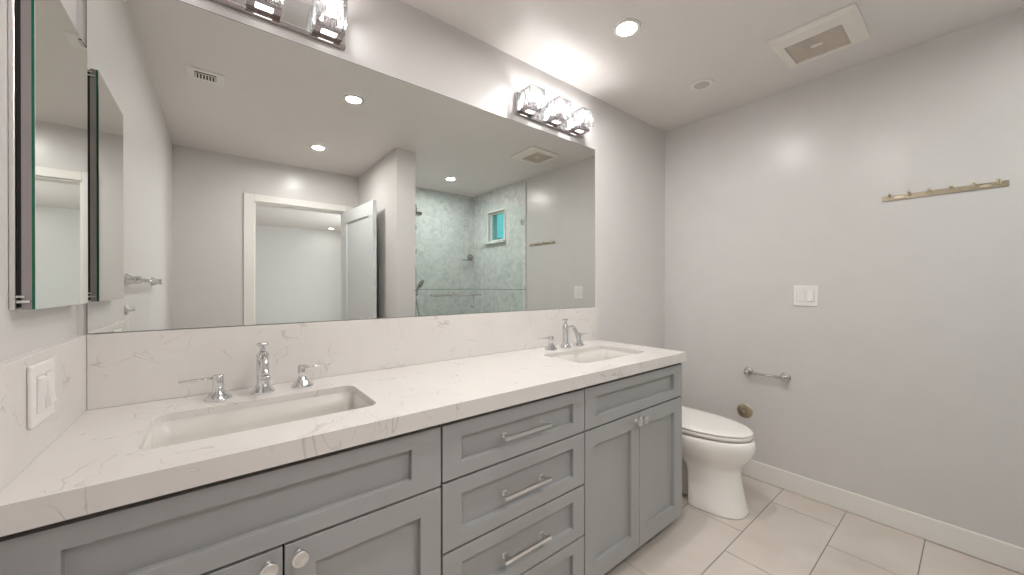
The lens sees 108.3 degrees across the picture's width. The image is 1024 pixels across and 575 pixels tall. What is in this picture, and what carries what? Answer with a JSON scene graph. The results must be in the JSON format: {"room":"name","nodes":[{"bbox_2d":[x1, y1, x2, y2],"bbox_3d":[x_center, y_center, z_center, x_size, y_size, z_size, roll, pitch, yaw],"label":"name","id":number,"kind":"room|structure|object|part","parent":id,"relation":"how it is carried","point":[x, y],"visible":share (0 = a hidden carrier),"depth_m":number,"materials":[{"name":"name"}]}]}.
{"room":"bathroom","nodes":[
{"label":"bathroom","id":0,"kind":"room"},
{"bbox_2d":[0,0,76,361],"bbox_3d":[-0.366,0.018,-0.111,0.120,2.540,2.741,0,0,-39],"label":"wall","id":1,"kind":"structure","parent":0,"point":[21,331],"depth_m":0.67,"materials":[{"name":"grey paint"}]},
{"bbox_2d":[0,334,87,491],"bbox_3d":[-0.982,0.230,0.776,0.020,0.203,0.586,0,0,-39],"label":"side splash","id":2,"kind":"object","parent":1,"relation":"attached to","point":[19,446],"visible":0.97,"depth_m":0.71,"materials":[{"name":"white stone"}]},
{"bbox_2d":[27,357,55,429],"bbox_3d":[-0.927,0.205,0.735,0.014,0.117,0.125,0,0,-39],"label":"wall switch","id":3,"kind":"object","parent":2,"relation":"attached to","point":[41,396],"visible":1,"depth_m":0.71,"materials":[{"name":"white plastic"}]},
{"bbox_2d":[8,0,87,309],"bbox_3d":[-1.009,-0.289,0.818,0.031,0.660,0.367,0,0,-39],"label":"medicine cabinet","id":4,"kind":"object","parent":1,"relation":"attached to","point":[48,120],"visible":1,"depth_m":0.74,"materials":[{"name":"silver mirror"}]},
{"bbox_3d":[-1.005,-0.289,0.821,0.012,0.660,0.355,0,0,-39],"label":"door","id":5,"kind":"part","parent":4,"relation":"part of","materials":[{"name":"silver metal"}]},
{"bbox_2d":[76,0,664,348],"bbox_3d":[-0.031,0.013,1.984,3.254,2.540,0.120,0,0,-39],"label":"wall","id":6,"kind":"structure","parent":0,"point":[397,39],"depth_m":2.30,"materials":[{"name":"grey paint"}]},
{"bbox_2d":[210,0,347,49],"bbox_3d":[-0.809,-0.965,1.211,0.520,0.119,0.115,0,0,-39],"label":"vanity light","id":7,"kind":"object","parent":6,"relation":"attached to","point":[312,21],"visible":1,"depth_m":1.30,"materials":[{"name":"silver metal"}]},
{"bbox_2d":[246,0,282,19],"bbox_3d":[-0.815,-0.927,1.218,0.096,0.016,0.064,0,0,-39],"label":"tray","id":8,"kind":"object","parent":7,"relation":"on","point":[260,9],"depth_m":1.22,"materials":[{"name":"silver metal"}]},
{"bbox_2d":[312,18,344,42],"bbox_3d":[-0.662,-0.928,1.339,0.096,0.016,0.064,0,0,-39],"label":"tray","id":9,"kind":"object","parent":7,"relation":"on","point":[326,30],"depth_m":1.34,"materials":[{"name":"silver metal"}]},
{"bbox_3d":[-0.651,-0.981,1.325,0.100,0.088,0.097,0,0,-39],"label":"lamp shade","id":10,"kind":"part","parent":7,"relation":"part of","materials":[{"name":"clear glass"}]},
{"bbox_2d":[323,14,337,26],"bbox_3d":[-0.647,-0.949,1.321,0.044,0.026,0.018,0,0,-39],"label":"light bulb","id":11,"kind":"object","parent":7,"relation":"attached to","point":[327,21],"depth_m":1.31,"materials":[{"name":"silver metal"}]},
{"bbox_2d":[86,0,594,333],"bbox_3d":[-0.316,-0.373,1.675,2.148,0.995,0.005,0,0,-39],"label":"mirror","id":12,"kind":"object","parent":6,"relation":"attached to","point":[240,174],"visible":0.92,"depth_m":1.31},
{"bbox_2d":[87,307,596,409],"bbox_3d":[-0.309,0.228,1.674,2.151,0.203,0.020,0,0,-39],"label":"backsplash","id":13,"kind":"structure","parent":6,"relation":"attached to","point":[124,368],"depth_m":1.30,"materials":[{"name":"white stone"}]},
{"bbox_2d":[515,84,593,138],"bbox_3d":[0.254,-0.967,2.058,0.520,0.119,0.115,0,0,-39],"label":"vanity light","id":14,"kind":"object","parent":6,"relation":"attached to","point":[531,107],"visible":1,"depth_m":2.04,"materials":[{"name":"white glass"}]},
{"bbox_2d":[519,104,540,115],"bbox_3d":[0.096,-0.929,1.943,0.096,0.016,0.064,0,0,-39],"label":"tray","id":15,"kind":"object","parent":14,"relation":"on","point":[528,109],"depth_m":1.94,"materials":[{"name":"silver metal"}]},
{"bbox_3d":[0.107,-0.982,1.929,0.100,0.088,0.097,0,0,-39],"label":"lamp shade","id":16,"kind":"part","parent":14,"relation":"part of","materials":[{"name":"clear glass"}]},
{"bbox_2d":[529,100,536,107],"bbox_3d":[0.111,-0.950,1.925,0.044,0.026,0.018,0,0,-39],"label":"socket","id":17,"kind":"object","parent":14,"relation":"attached to","point":[531,105],"depth_m":1.91,"materials":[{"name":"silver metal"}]},
{"bbox_3d":[0.223,-0.915,2.096,0.520,0.014,0.016,0,0,-39],"label":"rail","id":18,"kind":"part","parent":14,"relation":"part of","materials":[{"name":"silver metal"}]},
{"bbox_2d":[546,115,566,125],"bbox_3d":[0.248,-0.929,2.064,0.096,0.016,0.064,0,0,-39],"label":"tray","id":19,"kind":"object","parent":14,"relation":"on","point":[554,120],"depth_m":2.06,"materials":[{"name":"silver metal"}]},
{"bbox_3d":[0.259,-0.983,2.051,0.100,0.088,0.097,0,0,-39],"label":"lamp shade","id":20,"kind":"part","parent":14,"relation":"part of","materials":[{"name":"clear glass"}]},
{"bbox_2d":[570,125,588,134],"bbox_3d":[0.401,-0.930,2.186,0.096,0.016,0.064,0,0,-39],"label":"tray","id":21,"kind":"object","parent":14,"relation":"on","point":[579,129],"depth_m":2.18,"materials":[{"name":"silver metal"}]},
{"bbox_3d":[0.412,-0.983,2.172,0.100,0.088,0.097,0,0,-39],"label":"lamp shade","id":22,"kind":"part","parent":14,"relation":"part of","materials":[{"name":"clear glass"}]},
{"bbox_2d":[400,0,1023,131],"bbox_3d":[0.860,-1.245,0.863,3.254,0.080,2.981,0,0,-39],"label":"ceiling","id":23,"kind":"structure","parent":0,"point":[648,75],"depth_m":1.78,"materials":[{"name":"paint"}]},
{"bbox_2d":[612,18,640,37],"bbox_3d":[0.533,-1.203,1.722,0.128,0.006,0.128,0,0,-39],"label":"recessed light","id":24,"kind":"object","parent":23,"relation":"in","point":[625,28],"visible":1,"depth_m":1.72,"materials":[{"name":"white paint"}]},
{"bbox_2d":[690,79,713,90],"bbox_3d":[1.129,-1.204,2.204,0.128,0.006,0.128,0,0,-39],"label":"recessed light","id":25,"kind":"object","parent":23,"relation":"in","point":[702,84],"visible":1,"depth_m":2.20,"materials":[{"name":"white paint"}]},
{"bbox_2d":[767,3,869,67],"bbox_3d":[1.483,-1.196,1.794,0.344,0.021,0.324,0,0,-39],"label":"exhaust fan","id":26,"kind":"object","parent":23,"relation":"attached to","point":[842,28],"visible":1,"depth_m":1.76,"materials":[{"name":"plastic"}]},
{"bbox_2d":[785,25,850,62],"bbox_3d":[1.499,-1.192,1.817,0.208,0.005,0.215,0,0,-39],"label":"grille","id":27,"kind":"object","parent":26,"relation":"attached to","point":[832,39],"depth_m":1.82,"materials":[{"name":"plastic"}]},
{"bbox_2d":[604,474,1022,574],"bbox_3d":[0.860,1.265,0.869,3.014,0.060,2.741,0,0,-39],"label":"floor","id":28,"kind":"structure","parent":0,"point":[784,532],"depth_m":1.76,"materials":[{"name":"grey tile"}]},
{"bbox_2d":[0,425,440,574],"bbox_3d":[-0.674,0.806,1.014,0.790,0.856,0.593,0,0,-39],"label":"base cabinet","id":29,"kind":"object","parent":28,"relation":"on","point":[371,508],"visible":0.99,"depth_m":0.81,"materials":[{"name":"grey paint"}]},
{"bbox_3d":[-0.665,0.873,0.695,0.400,0.606,0.020,0,0,-39],"label":"door","id":30,"kind":"part","parent":29,"relation":"part of","materials":[{"name":"grey paint"}]},
{"bbox_3d":[-0.514,0.595,0.782,0.035,0.035,0.031,0,0,-39],"label":"knob","id":31,"kind":"part","parent":29,"relation":"part of","materials":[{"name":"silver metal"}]},
{"bbox_3d":[-0.469,0.595,0.818,0.035,0.035,0.031,0,0,-39],"label":"knob","id":32,"kind":"part","parent":29,"relation":"part of","materials":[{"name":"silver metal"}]},
{"bbox_3d":[-0.357,0.872,0.940,0.380,0.606,0.020,0,0,-39],"label":"door","id":33,"kind":"part","parent":29,"relation":"part of","materials":[{"name":"grey paint"}]},
{"bbox_2d":[438,388,583,574],"bbox_3d":[-0.122,0.805,1.451,0.615,0.856,0.598,0,0,-39],"label":"base cabinet","id":34,"kind":"object","parent":28,"relation":"on","point":[512,487],"visible":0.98,"depth_m":1.23,"materials":[{"name":"grey paint"}]},
{"bbox_3d":[0.035,0.662,1.252,0.610,0.196,0.020,0,0,-39],"label":"drawer","id":35,"kind":"part","parent":34,"relation":"part of","materials":[{"name":"grey paint"}]},
{"bbox_3d":[0.035,0.476,1.252,0.610,0.162,0.020,0,0,-39],"label":"drawer","id":36,"kind":"part","parent":34,"relation":"part of","materials":[{"name":"grey paint"}]},
{"bbox_3d":[0.035,0.862,1.253,0.610,0.190,0.020,0,0,-39],"label":"drawer","id":37,"kind":"part","parent":34,"relation":"part of","materials":[{"name":"grey paint"}]},
{"bbox_3d":[0.049,0.860,1.228,0.200,0.016,0.036,0,0,-39],"label":"handle","id":38,"kind":"part","parent":34,"relation":"part of","materials":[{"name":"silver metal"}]},
{"bbox_3d":[0.049,0.660,1.227,0.200,0.016,0.036,0,0,-39],"label":"handle","id":39,"kind":"part","parent":34,"relation":"part of","materials":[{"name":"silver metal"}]},
{"bbox_3d":[0.049,0.474,1.227,0.200,0.016,0.036,0,0,-39],"label":"handle","id":40,"kind":"part","parent":34,"relation":"part of","materials":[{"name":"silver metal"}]},
{"bbox_3d":[0.035,1.069,1.253,0.610,0.210,0.020,0,0,-39],"label":"drawer","id":41,"kind":"part","parent":34,"relation":"part of","materials":[{"name":"grey paint"}]},
{"bbox_2d":[581,362,681,574],"bbox_3d":[0.415,0.804,1.881,0.760,0.856,0.593,0,0,-39],"label":"base cabinet","id":42,"kind":"object","parent":28,"relation":"on","point":[632,431],"visible":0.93,"depth_m":1.64,"materials":[{"name":"grey paint"}]},
{"bbox_2d":[0,339,685,536],"bbox_3d":[-0.141,0.353,1.445,2.168,0.047,0.588,0,0,-39],"label":"countertop","id":43,"kind":"structure","parent":42,"relation":"on","point":[99,463],"depth_m":0.90,"materials":[{"name":"white stone"}]},
{"bbox_2d":[178,342,330,401],"bbox_3d":[-0.762,0.251,1.137,0.397,0.158,0.137,0,0,-39],"label":"faucet","id":44,"kind":"object","parent":43,"relation":"on","point":[263,386],"visible":1,"depth_m":1.14,"materials":[{"name":"silver metal"}]},
{"bbox_3d":[-0.913,0.267,1.069,0.077,0.010,0.008,0,0,-31],"label":"lever","id":45,"kind":"part","parent":44,"relation":"part of","materials":[{"name":"silver metal"}]},
{"bbox_3d":[-0.870,0.294,1.097,0.065,0.074,0.065,0,0,-39],"label":"handle","id":46,"kind":"part","parent":44,"relation":"part of","materials":[{"name":"silver metal"}]},
{"bbox_3d":[-0.750,0.240,1.121,0.026,0.072,0.098,0,0,-39],"label":"spout","id":47,"kind":"part","parent":44,"relation":"part of","materials":[{"name":"silver metal"}]},
{"bbox_3d":[-0.698,0.293,1.234,0.065,0.074,0.065,0,0,-39],"label":"handle","id":48,"kind":"part","parent":44,"relation":"part of","materials":[{"name":"silver metal"}]},
{"bbox_3d":[-0.662,0.267,1.269,0.008,0.010,0.077,0,0,44],"label":"lever","id":49,"kind":"part","parent":44,"relation":"part of","materials":[{"name":"silver metal"}]},
{"bbox_2d":[142,392,370,448],"bbox_3d":[-0.651,0.427,1.002,0.518,0.152,0.302,0,0,-39],"label":"sink","id":50,"kind":"object","parent":43,"relation":"in","point":[173,432],"visible":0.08,"depth_m":1.08,"materials":[{"name":"ceramic"}]},
{"bbox_2d":[537,319,587,350],"bbox_3d":[0.315,0.249,1.994,0.397,0.158,0.137,0,0,-39],"label":"faucet","id":51,"kind":"object","parent":43,"relation":"on","point":[565,344],"visible":1,"depth_m":2.00,"materials":[{"name":"silver metal"}]},
{"bbox_3d":[0.206,0.292,1.954,0.065,0.074,0.065,0,0,-39],"label":"handle","id":52,"kind":"part","parent":51,"relation":"part of","materials":[{"name":"silver metal"}]},
{"bbox_3d":[0.327,0.238,1.979,0.026,0.072,0.098,0,0,-39],"label":"spout","id":53,"kind":"part","parent":51,"relation":"part of","materials":[{"name":"silver metal"}]},
{"bbox_3d":[0.378,0.291,2.091,0.065,0.074,0.065,0,0,-39],"label":"handle","id":54,"kind":"part","parent":51,"relation":"part of","materials":[{"name":"silver metal"}]},
{"bbox_2d":[553,349,633,362],"bbox_3d":[0.417,0.425,1.853,0.518,0.152,0.302,0,0,-39],"label":"sink","id":55,"kind":"object","parent":43,"relation":"in","point":[600,354],"visible":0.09,"depth_m":2.03,"materials":[{"name":"ceramic"}]},
{"bbox_3d":[0.423,0.868,1.561,0.369,0.611,0.020,0,0,-39],"label":"door","id":56,"kind":"part","parent":42,"relation":"part of","materials":[{"name":"grey paint"}]},
{"bbox_3d":[0.560,0.594,1.637,0.035,0.035,0.031,0,0,-39],"label":"knob","id":57,"kind":"part","parent":42,"relation":"part of","materials":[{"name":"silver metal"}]},
{"bbox_3d":[0.594,0.593,1.665,0.035,0.035,0.031,0,0,-39],"label":"knob","id":58,"kind":"part","parent":42,"relation":"part of","materials":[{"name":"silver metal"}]},
{"bbox_3d":[0.714,0.868,1.793,0.368,0.611,0.020,0,0,-39],"label":"door","id":59,"kind":"part","parent":42,"relation":"part of","materials":[{"name":"grey paint"}]},
{"bbox_2d":[682,406,755,519],"bbox_3d":[1.050,0.888,2.260,0.372,0.685,0.764,0,0,-39],"label":"toilet","id":60,"kind":"object","parent":28,"relation":"on","point":[716,449],"visible":0.56,"depth_m":2.02,"materials":[{"name":"white ceramic"}]},
{"bbox_3d":[1.113,0.806,2.180,0.370,0.021,0.533,0,0,-39],"label":"seat","id":61,"kind":"part","parent":60,"relation":"part of","materials":[{"name":"white ceramic"}]},
{"bbox_3d":[1.107,0.786,2.188,0.370,0.013,0.553,0,0,-39],"label":"lid","id":62,"kind":"part","parent":60,"relation":"part of","materials":[{"name":"white ceramic"}]},
{"bbox_2d":[665,7,1023,547],"bbox_3d":[2.123,0.013,1.795,0.120,2.540,2.861,0,0,-39],"label":"wall","id":63,"kind":"structure","parent":0,"point":[905,388],"depth_m":1.96,"materials":[{"name":"grey paint"}]},
{"bbox_2d":[737,403,752,417],"bbox_3d":[1.530,0.812,2.436,0.010,0.094,0.094,0,0,-39],"label":"cover plate","id":64,"kind":"object","parent":63,"relation":"attached to","point":[744,410],"visible":1,"depth_m":2.43,"materials":[{"name":"gold metal"}]},
{"bbox_2d":[744,367,790,381],"bbox_3d":[1.591,0.547,2.326,0.050,0.054,0.254,0,0,-39],"label":"toilet paper holder","id":65,"kind":"object","parent":63,"relation":"attached to","point":[784,376],"visible":1,"depth_m":2.29,"materials":[{"name":"metal"}]},
{"bbox_3d":[1.529,0.547,2.405,0.050,0.054,0.054,0,0,-39],"label":"post","id":66,"kind":"part","parent":65,"relation":"part of","materials":[{"name":"metal"}]},
{"bbox_3d":[1.654,0.547,2.248,0.050,0.054,0.054,0,0,-39],"label":"post","id":67,"kind":"part","parent":65,"relation":"part of","materials":[{"name":"metal"}]},
{"bbox_2d":[794,286,817,305],"bbox_3d":[1.729,0.050,2.182,0.014,0.119,0.116,0,0,-39],"label":"wall switch","id":68,"kind":"object","parent":63,"relation":"attached to","point":[803,295],"visible":1,"depth_m":2.18,"materials":[{"name":"white plastic"}]},
{"bbox_2d":[797,290,803,300],"bbox_3d":[1.714,0.050,2.200,0.004,0.066,0.034,0,0,-39],"label":"switch","id":69,"kind":"object","parent":68,"relation":"attached to","point":[800,293],"depth_m":2.20,"materials":[{"name":"white plastic"}]},
{"bbox_2d":[742,460,1023,574],"bbox_3d":[1.700,1.176,2.221,0.015,0.112,1.640,0,0,-39],"label":"baseboard","id":70,"kind":"structure","parent":63,"relation":"attached to","point":[1009,556],"depth_m":1.88,"materials":[{"name":"white paint"}]},
{"bbox_2d":[882,178,1008,201],"bbox_3d":[2.046,-0.465,1.770,0.030,0.036,0.397,0,0,-39],"label":"hook rail","id":71,"kind":"object","parent":63,"relation":"attached to","point":[998,183],"visible":1,"depth_m":1.75,"materials":[{"name":"gold metal"}]}
]}

